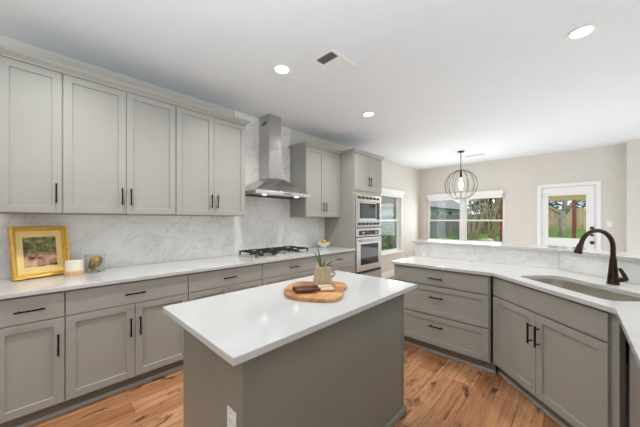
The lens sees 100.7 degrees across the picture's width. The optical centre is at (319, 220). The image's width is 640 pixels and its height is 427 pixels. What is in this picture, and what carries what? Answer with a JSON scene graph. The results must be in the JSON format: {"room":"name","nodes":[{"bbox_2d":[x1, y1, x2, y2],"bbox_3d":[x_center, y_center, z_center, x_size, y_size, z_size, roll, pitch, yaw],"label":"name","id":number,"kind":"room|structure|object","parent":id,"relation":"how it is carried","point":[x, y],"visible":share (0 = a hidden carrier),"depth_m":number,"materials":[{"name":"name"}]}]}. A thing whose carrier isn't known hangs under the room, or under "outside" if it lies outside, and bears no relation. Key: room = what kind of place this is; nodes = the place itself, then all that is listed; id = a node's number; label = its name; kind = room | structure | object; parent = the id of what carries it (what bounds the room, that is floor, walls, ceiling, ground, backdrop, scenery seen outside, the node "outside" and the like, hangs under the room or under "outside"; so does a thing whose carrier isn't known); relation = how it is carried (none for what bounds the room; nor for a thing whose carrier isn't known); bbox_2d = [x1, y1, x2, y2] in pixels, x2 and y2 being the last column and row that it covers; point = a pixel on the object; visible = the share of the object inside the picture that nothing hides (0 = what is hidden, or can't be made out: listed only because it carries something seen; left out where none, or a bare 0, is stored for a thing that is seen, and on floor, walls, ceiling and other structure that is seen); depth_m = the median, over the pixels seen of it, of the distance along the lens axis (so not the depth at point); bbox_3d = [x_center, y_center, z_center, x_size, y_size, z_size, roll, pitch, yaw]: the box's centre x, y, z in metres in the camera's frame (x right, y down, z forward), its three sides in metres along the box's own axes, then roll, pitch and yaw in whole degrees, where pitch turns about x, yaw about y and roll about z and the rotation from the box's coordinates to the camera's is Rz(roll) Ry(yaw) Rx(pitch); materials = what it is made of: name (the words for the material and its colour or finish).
{"room":"kitchen","nodes":[
{"label":"kitchen","id":0,"kind":"room"},
{"bbox_2d":[0,35,418,272],"bbox_3d":[-0.818,-0.040,3.929,0.140,2.820,10.540,0,0,44],"label":"wall","id":1,"kind":"structure","parent":0,"point":[395,176],"depth_m":6.21,"materials":[{"name":"beige paint"}]},
{"bbox_2d":[0,45,62,213],"bbox_3d":[-2.232,-0.626,2.054,0.406,1.147,0.326,0,0,44],"label":"upper cabinet","id":2,"kind":"object","parent":1,"relation":"attached to","point":[30,85],"visible":1,"depth_m":1.94,"materials":[{"name":"beige paint"}]},
{"bbox_2d":[62,64,176,215],"bbox_3d":[-1.837,-0.626,2.466,0.406,1.147,0.814,0,0,44],"label":"upper cabinet","id":3,"kind":"object","parent":1,"relation":"attached to","point":[119,138],"visible":1,"depth_m":2.30,"materials":[{"name":"beige paint"}]},
{"bbox_2d":[0,111,324,278],"bbox_3d":[-1.211,-0.496,3.408,0.010,1.904,3.724,0,0,44],"label":"backsplash","id":4,"kind":"structure","parent":1,"relation":"attached to","point":[127,240],"depth_m":3.07,"materials":[{"name":"stone"}]},
{"bbox_2d":[166,99,249,215],"bbox_3d":[-1.274,-0.626,3.054,0.406,1.147,0.815,0,0,44],"label":"upper cabinet","id":5,"kind":"object","parent":1,"relation":"attached to","point":[210,144],"visible":0.99,"depth_m":2.89,"materials":[{"name":"beige paint"}]},
{"bbox_2d":[245,114,309,198],"bbox_3d":[-0.624,-0.887,3.667,0.478,1.122,0.910,0,0,44],"label":"range hood","id":6,"kind":"object","parent":1,"relation":"attached to","point":[270,184],"visible":0.95,"depth_m":3.63,"materials":[{"name":"metal"}]},
{"bbox_2d":[289,141,340,216],"bbox_3d":[-0.066,-0.608,4.313,0.406,1.110,0.834,0,0,44],"label":"upper cabinet","id":7,"kind":"object","parent":1,"relation":"attached to","point":[314,168],"visible":1,"depth_m":4.12,"materials":[{"name":"beige paint"}]},
{"bbox_2d":[381,270,393,277],"bbox_3d":[2.718,1.302,5.620,2.625,0.135,3.205,0,0,44],"label":"baseboard","id":8,"kind":"structure","parent":1,"relation":"attached to","point":[389,273],"depth_m":6.34,"materials":[{"name":"white paint"}]},
{"bbox_2d":[381,195,402,255],"bbox_3d":[1.650,0.065,6.474,0.160,1.530,1.330,0,0,44],"label":"window","id":9,"kind":"structure","parent":1,"relation":"in","point":[398,249],"depth_m":6.89,"materials":[{"name":"white paint"}]},
{"bbox_2d":[381,187,403,197],"bbox_3d":[1.714,-0.665,6.413,0.074,0.180,1.300,0,0,44],"label":"roller blind","id":10,"kind":"object","parent":1,"relation":"attached to","point":[384,191],"visible":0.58,"depth_m":6.40,"materials":[{"name":"white fabric"}]},
{"bbox_2d":[27,276,561,426],"bbox_3d":[2.026,1.430,1.202,8.020,0.120,10.820,0,0,44],"label":"floor","id":11,"kind":"structure","parent":0,"point":[440,391],"depth_m":1.97,"materials":[{"name":"brown wood"}]},
{"bbox_2d":[0,291,64,426],"bbox_3d":[-2.123,0.929,1.951,0.708,0.882,0.328,0,0,44],"label":"base cabinet","id":12,"kind":"object","parent":11,"relation":"on","point":[32,327],"visible":1,"depth_m":1.75,"materials":[{"name":"beige paint"}]},
{"bbox_2d":[0,246,355,299],"bbox_3d":[-0.962,0.471,3.170,0.697,0.030,3.724,0,0,44],"label":"countertop","id":13,"kind":"structure","parent":12,"relation":"on","point":[114,275],"depth_m":2.32,"materials":[{"name":"white stone"}]},
{"bbox_2d":[7,226,69,280],"bbox_3d":[-2.254,0.251,2.144,0.108,0.409,0.342,0,0,22],"label":"picture frame","id":14,"kind":"object","parent":13,"relation":"on","point":[34,251],"visible":0.93,"depth_m":2.13,"materials":[{"name":"gold metal"}]},
{"bbox_2d":[22,236,57,267],"bbox_3d":[-2.267,0.253,2.150,0.039,0.235,0.198,0,0,22],"label":"picture","id":15,"kind":"object","parent":14,"relation":"attached to","point":[37,251],"depth_m":2.15},
{"bbox_2d":[64,259,84,275],"bbox_3d":[-2.057,0.389,2.219,0.128,0.133,0.128,0,0,44],"label":"candle","id":16,"kind":"object","parent":13,"relation":"on","point":[74,267],"visible":1,"depth_m":2.18,"materials":[{"name":"white wax"}]},
{"bbox_2d":[81,253,107,272],"bbox_3d":[-2.006,0.377,2.365,0.153,0.157,0.153,0,0,-6],"label":"decorative ornament","id":17,"kind":"object","parent":13,"relation":"on","point":[94,262],"visible":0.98,"depth_m":2.32,"materials":[{"name":"white"}]},
{"bbox_2d":[239,246,312,258],"bbox_3d":[-0.583,0.421,3.600,0.510,0.070,0.890,0,0,44],"label":"gas cooktop","id":18,"kind":"object","parent":13,"relation":"in","point":[263,253],"visible":1,"depth_m":3.46,"materials":[{"name":"metal"}]},
{"bbox_2d":[239,250,312,258],"bbox_3d":[-0.583,0.450,3.600,0.510,0.013,0.890,0,0,44],"label":"grate","id":19,"kind":"object","parent":18,"relation":"on","point":[287,252],"depth_m":3.44,"materials":[{"name":"metal"}]},
{"bbox_2d":[318,242,329,247],"bbox_3d":[0.063,0.413,4.429,0.223,0.086,0.223,0,0,-1],"label":"fruit bowl","id":20,"kind":"object","parent":13,"relation":"on","point":[322,245],"visible":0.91,"depth_m":4.36,"materials":[{"name":"white ceramic"}]},
{"bbox_2d":[64,274,187,411],"bbox_3d":[-1.726,0.929,2.365,0.708,0.882,0.819,0,0,44],"label":"base cabinet","id":21,"kind":"object","parent":11,"relation":"on","point":[119,337],"visible":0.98,"depth_m":2.08,"materials":[{"name":"beige paint"}]},
{"bbox_2d":[187,264,261,300],"bbox_3d":[-1.164,0.929,2.950,0.708,0.882,0.803,0,0,44],"label":"base cabinet","id":22,"kind":"object","parent":11,"relation":"on","point":[205,284],"visible":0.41,"depth_m":2.69,"materials":[{"name":"beige paint"}]},
{"bbox_2d":[262,256,318,285],"bbox_3d":[-0.565,0.929,3.576,0.708,0.882,0.930,0,0,44],"label":"base cabinet","id":23,"kind":"object","parent":11,"relation":"on","point":[285,270],"visible":0.29,"depth_m":3.30,"materials":[{"name":"beige paint"}]},
{"bbox_2d":[183,294,406,426],"bbox_3d":[-0.062,0.929,1.641,0.638,0.882,1.303,0,0,44],"label":"kitchen island","id":24,"kind":"object","parent":11,"relation":"on","point":[348,372],"visible":0.66,"depth_m":1.29,"materials":[{"name":"beige paint"}]},
{"bbox_2d":[229,414,232,424],"bbox_3d":[-0.344,0.770,1.024,0.034,0.028,0.004,0,0,44],"label":"receptacle","id":25,"kind":"object","parent":24,"relation":"attached to","point":[230,415],"depth_m":1.02,"materials":[{"name":"white paint"}]},
{"bbox_2d":[163,270,416,365],"bbox_3d":[-0.068,0.471,1.652,0.755,0.030,1.420,0,0,44],"label":"island countertop","id":26,"kind":"structure","parent":24,"relation":"on","point":[241,326],"depth_m":1.31,"materials":[{"name":"white stone"}]},
{"bbox_2d":[284,281,346,302],"bbox_3d":[-0.037,0.445,1.694,0.390,0.022,0.436,0,0,12],"label":"cutting board","id":27,"kind":"object","parent":26,"relation":"on","point":[336,295],"visible":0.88,"depth_m":1.55,"materials":[{"name":"brown wood"}]},
{"bbox_2d":[292,285,331,290],"bbox_3d":[-0.049,0.422,1.674,0.253,0.024,0.050,0,0,-13],"label":"cheese knife","id":28,"kind":"object","parent":27,"relation":"on","point":[298,286],"visible":0.7,"depth_m":1.67,"materials":[{"name":"brown wood"}]},
{"bbox_2d":[295,287,334,292],"bbox_3d":[-0.031,0.422,1.609,0.242,0.024,0.050,0,0,-12],"label":"cheese knife","id":29,"kind":"object","parent":27,"relation":"on","point":[297,290],"visible":1,"depth_m":1.60,"materials":[{"name":"brown wood"}]},
{"bbox_2d":[313,264,335,284],"bbox_3d":[0.020,0.371,1.806,0.137,0.127,0.138,0,0,26],"label":"mug","id":30,"kind":"object","parent":27,"relation":"on","point":[322,275],"visible":0.91,"depth_m":1.76,"materials":[{"name":"beige ceramic"}]},
{"bbox_2d":[314,246,332,266],"bbox_3d":[0.033,0.292,1.806,0.136,0.249,0.095,0,0,-16],"label":"aloe plant","id":31,"kind":"object","parent":30,"relation":"in","point":[319,258],"visible":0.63,"depth_m":1.80,"materials":[{"name":"green plant"}]},
{"bbox_2d":[320,251,353,272],"bbox_3d":[0.045,0.929,4.211,0.708,0.882,0.830,0,0,44],"label":"base cabinet","id":32,"kind":"object","parent":11,"relation":"on","point":[343,261],"visible":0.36,"depth_m":4.05,"materials":[{"name":"beige paint"}]},
{"bbox_2d":[324,148,384,277],"bbox_3d":[0.625,0.103,4.813,0.711,2.533,0.917,0,0,44],"label":"tall cabinet","id":33,"kind":"object","parent":11,"relation":"on","point":[360,170],"visible":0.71,"depth_m":4.47,"materials":[{"name":"beige paint"}]},
{"bbox_2d":[355,194,380,226],"bbox_3d":[0.700,-0.162,4.741,0.518,0.530,0.764,0,0,44],"label":"microwave","id":34,"kind":"object","parent":33,"relation":"in","point":[367,208],"visible":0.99,"depth_m":4.53,"materials":[{"name":"metal"}]},
{"bbox_2d":[355,228,381,273],"bbox_3d":[0.691,0.513,4.750,0.592,0.750,0.760,0,0,44],"label":"wall oven","id":35,"kind":"object","parent":33,"relation":"in","point":[367,240],"visible":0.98,"depth_m":4.53,"materials":[{"name":"metal"}]},
{"bbox_2d":[394,264,498,373],"bbox_3d":[1.378,0.929,2.865,0.962,0.882,0.656,0,0,44],"label":"base cabinet","id":36,"kind":"object","parent":11,"relation":"on","point":[449,314],"visible":0.8,"depth_m":2.58,"materials":[{"name":"beige paint"}]},
{"bbox_2d":[493,277,629,426],"bbox_3d":[1.686,0.929,1.891,0.357,0.882,0.996,0,0,-1],"label":"base cabinet","id":37,"kind":"object","parent":11,"relation":"on","point":[567,357],"visible":0.98,"depth_m":1.70,"materials":[{"name":"beige paint"}]},
{"bbox_2d":[630,347,639,426],"bbox_3d":[1.524,0.931,0.875,0.602,0.878,0.598,0,0,44],"label":"dishwasher","id":38,"kind":"object","parent":11,"relation":"on","point":[634,367],"visible":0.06,"depth_m":1.19,"materials":[{"name":"metal"}]},
{"bbox_2d":[0,0,639,169],"bbox_3d":[2.026,-1.525,1.202,8.020,0.150,10.820,0,0,44],"label":"ceiling","id":39,"kind":"structure","parent":0,"point":[497,79],"depth_m":2.40,"materials":[{"name":"paint"}]},
{"bbox_2d":[273,64,290,74],"bbox_3d":[-0.364,-1.444,2.538,0.176,0.009,0.176,0,0,44],"label":"recessed light","id":40,"kind":"object","parent":39,"relation":"in","point":[282,69],"visible":1,"depth_m":2.53,"materials":[{"name":"white paint"}]},
{"bbox_2d":[312,48,355,74],"bbox_3d":[0.130,-1.441,2.425,0.240,0.016,0.340,0,0,44],"label":"ceiling vent","id":41,"kind":"object","parent":39,"relation":"in","point":[331,60],"visible":1,"depth_m":2.41,"materials":[{"name":"white paint"}]},
{"bbox_2d":[362,111,374,116],"bbox_3d":[0.660,-1.444,3.607,0.176,0.009,0.176,0,0,44],"label":"recessed light","id":42,"kind":"object","parent":39,"relation":"in","point":[369,113],"visible":1,"depth_m":3.61,"materials":[{"name":"white paint"}]},
{"bbox_2d":[445,151,477,198],"bbox_3d":[2.957,-0.952,5.561,0.622,0.994,0.607,0,0,44],"label":"pendant lamp","id":43,"kind":"object","parent":39,"relation":"hanging from","point":[460,152],"visible":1,"depth_m":5.54,"materials":[{"name":"black metal"}]},
{"bbox_2d":[464,153,485,157],"bbox_3d":[3.455,-1.441,5.914,0.400,0.016,0.160,0,0,44],"label":"ceiling vent","id":44,"kind":"object","parent":39,"relation":"in","point":[483,153],"visible":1,"depth_m":5.88,"materials":[{"name":"white paint"}]},
{"bbox_2d":[566,24,597,39],"bbox_3d":[2.008,-1.444,2.037,0.176,0.009,0.176,0,0,44],"label":"recessed light","id":45,"kind":"object","parent":39,"relation":"in","point":[585,30],"visible":1,"depth_m":2.03,"materials":[{"name":"white paint"}]},
{"bbox_2d":[419,143,624,251],"bbox_3d":[5.722,-0.040,5.056,8.020,2.820,0.140,0,0,44],"label":"wall","id":46,"kind":"structure","parent":0,"point":[519,178],"depth_m":5.92,"materials":[{"name":"beige paint"}]},
{"bbox_2d":[427,194,504,242],"bbox_3d":[3.736,-0.013,6.934,1.962,1.235,0.160,0,0,44],"label":"window","id":47,"kind":"structure","parent":46,"relation":"in","point":[463,220],"depth_m":6.93,"materials":[{"name":"white paint"}]},
{"bbox_2d":[426,190,503,200],"bbox_3d":[3.675,-0.630,6.870,1.810,0.180,0.074,0,0,44],"label":"roller blind","id":48,"kind":"object","parent":47,"relation":"attached to","point":[494,193],"visible":0.97,"depth_m":6.74,"materials":[{"name":"white fabric"}]},
{"bbox_2d":[537,180,600,248],"bbox_3d":[5.166,0.295,5.539,0.970,2.150,0.214,0,0,44],"label":"door","id":49,"kind":"structure","parent":46,"relation":"in","point":[592,189],"depth_m":5.47,"materials":[{"name":"white paint"}]},
{"bbox_2d":[607,221,611,226],"bbox_3d":[5.569,0.070,5.099,0.070,0.115,0.010,0,0,44],"label":"light switch","id":50,"kind":"object","parent":46,"relation":"attached to","point":[609,223],"visible":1,"depth_m":5.10,"materials":[{"name":"white plastic"}]},
{"bbox_2d":[425,256,636,361],"bbox_3d":[1.769,0.831,1.540,1.356,1.078,3.925,0,0,5],"label":"wall","id":51,"kind":"structure","parent":0,"point":[627,343],"depth_m":1.95,"materials":[{"name":"beige paint"}]},
{"bbox_2d":[411,239,639,261],"bbox_3d":[1.822,0.276,1.551,1.577,0.028,4.196,0,0,5],"label":"bar ledge","id":52,"kind":"object","parent":51,"relation":"on","point":[629,256],"visible":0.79,"depth_m":2.59,"materials":[{"name":"white stone"}]},
{"bbox_2d":[415,243,639,284],"bbox_3d":[1.697,0.374,1.536,1.229,0.164,3.740,0,0,5],"label":"backsplash","id":53,"kind":"structure","parent":51,"relation":"attached to","point":[584,264],"depth_m":2.62,"materials":[{"name":"stone"}]},
{"bbox_2d":[542,255,557,263],"bbox_3d":[2.189,0.370,2.521,0.115,0.070,0.010,0,0,44],"label":"wall outlet","id":54,"kind":"object","parent":53,"relation":"attached to","point":[545,258],"visible":1,"depth_m":2.52,"materials":[{"name":"white plastic"}]},
{"bbox_2d":[625,139,639,252],"bbox_3d":[7.016,-0.040,3.567,3.810,2.820,0.220,0,0,44],"label":"wall","id":55,"kind":"structure","parent":0,"point":[632,147],"depth_m":4.76,"materials":[{"name":"beige paint"}]},
{"label":"outside","id":56,"kind":"structure","parent":0,"visible":0},
{"bbox_2d":[381,228,585,249],"bbox_3d":[14.189,1.040,14.796,60.000,0.940,49.000,0,0,44],"label":"lawn","id":57,"kind":"structure","parent":56,"point":[552,233],"depth_m":21.33,"materials":[{"name":"green plant"}]},
{"bbox_2d":[381,216,393,250],"bbox_3d":[3.077,0.691,11.732,1.365,1.744,1.440,0,0,7],"label":"shrub","id":58,"kind":"object","parent":57,"relation":"on","point":[383,235],"visible":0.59,"depth_m":11.62,"materials":[{"name":"green plant"}]},
{"bbox_2d":[394,197,395,248],"bbox_3d":[2.729,-0.010,8.675,0.470,3.040,0.400,0,0,44],"label":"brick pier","id":59,"kind":"structure","parent":57,"relation":"on","point":[394,197],"depth_m":8.68,"materials":[{"name":"red brick"}]},
{"bbox_2d":[381,196,472,215],"bbox_3d":[11.135,-1.430,32.272,9.400,5.600,16.000,0,0,44],"label":"neighbor house","id":60,"kind":"structure","parent":57,"relation":"on","point":[445,207],"depth_m":27.64,"materials":[{"name":"white"}]},
{"bbox_2d":[381,214,488,245],"bbox_3d":[8.624,0.400,19.439,0.060,2.219,32.000,0,0,44],"label":"fence","id":61,"kind":"object","parent":57,"relation":"on","point":[437,228],"visible":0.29,"depth_m":20.09,"materials":[{"name":"grey wood"}]},
{"bbox_2d":[468,198,484,237],"bbox_3d":[11.438,-1.279,20.402,1.791,5.346,1.678,0,0,-7],"label":"tree","id":62,"kind":"object","parent":57,"relation":"on","point":[477,236],"visible":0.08,"depth_m":20.12,"materials":[{"name":"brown plant"}]},
{"bbox_2d":[467,198,489,239],"bbox_3d":[9.353,-1.297,15.893,1.527,5.385,1.561,0,0,-25],"label":"tree","id":63,"kind":"object","parent":57,"relation":"on","point":[481,218],"visible":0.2,"depth_m":16.14,"materials":[{"name":"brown plant"}]},
{"bbox_2d":[468,197,502,214],"bbox_3d":[24.601,-2.286,38.100,5.864,6.540,6.002,0,0,44],"label":"dense tree","id":64,"kind":"object","parent":57,"relation":"on","point":[490,199],"visible":0.14,"depth_m":37.83,"materials":[{"name":"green plant"}]},
{"bbox_2d":[480,238,493,240],"bbox_3d":[10.372,1.258,16.398,0.611,0.348,0.647,0,0,-7],"label":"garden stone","id":65,"kind":"object","parent":57,"relation":"on","point":[485,239],"visible":0.5,"depth_m":16.26,"materials":[{"name":"beige stone"}]},
{"bbox_2d":[479,198,499,232],"bbox_3d":[14.827,-1.268,23.478,1.713,5.327,1.582,0,0,2],"label":"tree","id":66,"kind":"object","parent":57,"relation":"on","point":[483,227],"visible":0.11,"depth_m":23.65,"materials":[{"name":"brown plant"}]},
{"bbox_2d":[484,198,499,240],"bbox_3d":[11.473,-1.275,17.136,1.628,5.340,1.574,0,0,0],"label":"tree","id":67,"kind":"object","parent":57,"relation":"on","point":[492,235],"visible":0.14,"depth_m":17.36,"materials":[{"name":"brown plant"}]},
{"bbox_2d":[484,198,502,228],"bbox_3d":[17.717,-0.571,25.911,3.104,3.384,3.046,0,0,44],"label":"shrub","id":68,"kind":"object","parent":57,"relation":"on","point":[501,198],"visible":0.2,"depth_m":26.12,"materials":[{"name":"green plant"}]},
{"bbox_2d":[487,198,500,235],"bbox_3d":[13.911,-1.280,21.274,1.811,5.348,1.633,0,0,-2],"label":"tree","id":69,"kind":"object","parent":57,"relation":"on","point":[498,233],"visible":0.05,"depth_m":21.14,"materials":[{"name":"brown plant"}]},
{"bbox_2d":[489,208,585,229],"bbox_3d":[27.392,-0.140,23.652,21.200,2.120,0.060,0,0,44],"label":"fence","id":70,"kind":"object","parent":57,"relation":"on","point":[553,217],"visible":0.09,"depth_m":26.21,"materials":[{"name":"brown wood"}]},
{"bbox_2d":[548,201,567,208],"bbox_3d":[26.318,-2.297,32.353,6.227,6.562,6.133,0,0,44],"label":"dense tree","id":71,"kind":"object","parent":57,"relation":"on","point":[549,202],"visible":0.02,"depth_m":30.32,"materials":[{"name":"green plant"}]},
{"bbox_2d":[548,200,581,235],"bbox_3d":[18.412,-2.104,19.806,7.777,6.896,3.588,0,0,44],"label":"oak tree","id":72,"kind":"object","parent":57,"relation":"on","point":[565,209],"visible":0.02,"depth_m":19.81,"materials":[{"name":"grey plant"}]},
{"bbox_2d":[576,200,585,207],"bbox_3d":[31.227,-2.275,28.361,6.244,6.518,6.303,0,0,44],"label":"dense tree","id":73,"kind":"object","parent":57,"relation":"on","point":[577,204],"visible":0.02,"depth_m":29.64,"materials":[{"name":"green plant"}]},
{"bbox_3d":[0.997,0.929,0.322,0.696,0.882,0.924,0,0,44],"label":"base cabinet","id":74,"kind":"object","parent":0,"visible":0},
{"bbox_2d":[391,256,639,366],"bbox_3d":[1.086,0.471,1.584,2.344,0.030,2.890,0,0,44],"label":"countertop","id":75,"kind":"structure","parent":74,"relation":"on","point":[627,313],"depth_m":2.01,"materials":[{"name":"white stone"}]},
{"bbox_2d":[531,279,639,339],"bbox_3d":[1.811,0.587,1.848,0.388,0.200,0.746,0,0,-1],"label":"sink","id":76,"kind":"object","parent":75,"relation":"in","point":[592,291],"visible":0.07,"depth_m":1.95,"materials":[{"name":"metal"}]},
{"bbox_2d":[573,229,628,284],"bbox_3d":[1.978,0.257,1.867,0.317,0.397,0.128,0,0,-1],"label":"kitchen faucet","id":77,"kind":"object","parent":75,"relation":"on","point":[613,278],"visible":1,"depth_m":1.89,"materials":[{"name":"brown metal"}]},
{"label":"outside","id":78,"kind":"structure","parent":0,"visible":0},
{"bbox_3d":[6.726,1.535,8.098,7.500,0.270,5.200,0,0,44],"label":"patio","id":79,"kind":"object","parent":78,"visible":0},
{"bbox_2d":[500,203,502,241],"bbox_3d":[7.337,0.350,10.699,0.110,2.100,0.110,0,0,44],"label":"patio post","id":80,"kind":"object","parent":79,"relation":"on","point":[501,204],"visible":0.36,"depth_m":10.66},
{"bbox_2d":[572,200,575,237],"bbox_3d":[8.859,0.350,9.239,0.110,2.100,0.110,0,0,44],"label":"patio post","id":81,"kind":"object","parent":79,"relation":"on","point":[573,201],"visible":0.56,"depth_m":9.20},
{"bbox_2d":[548,194,585,200],"bbox_3d":[9.599,-0.845,8.529,4.350,0.290,0.200,0,0,44],"label":"beam","id":82,"kind":"structure","parent":81,"relation":"on","point":[563,197],"depth_m":9.30,"materials":[{"name":"yellow wood"}]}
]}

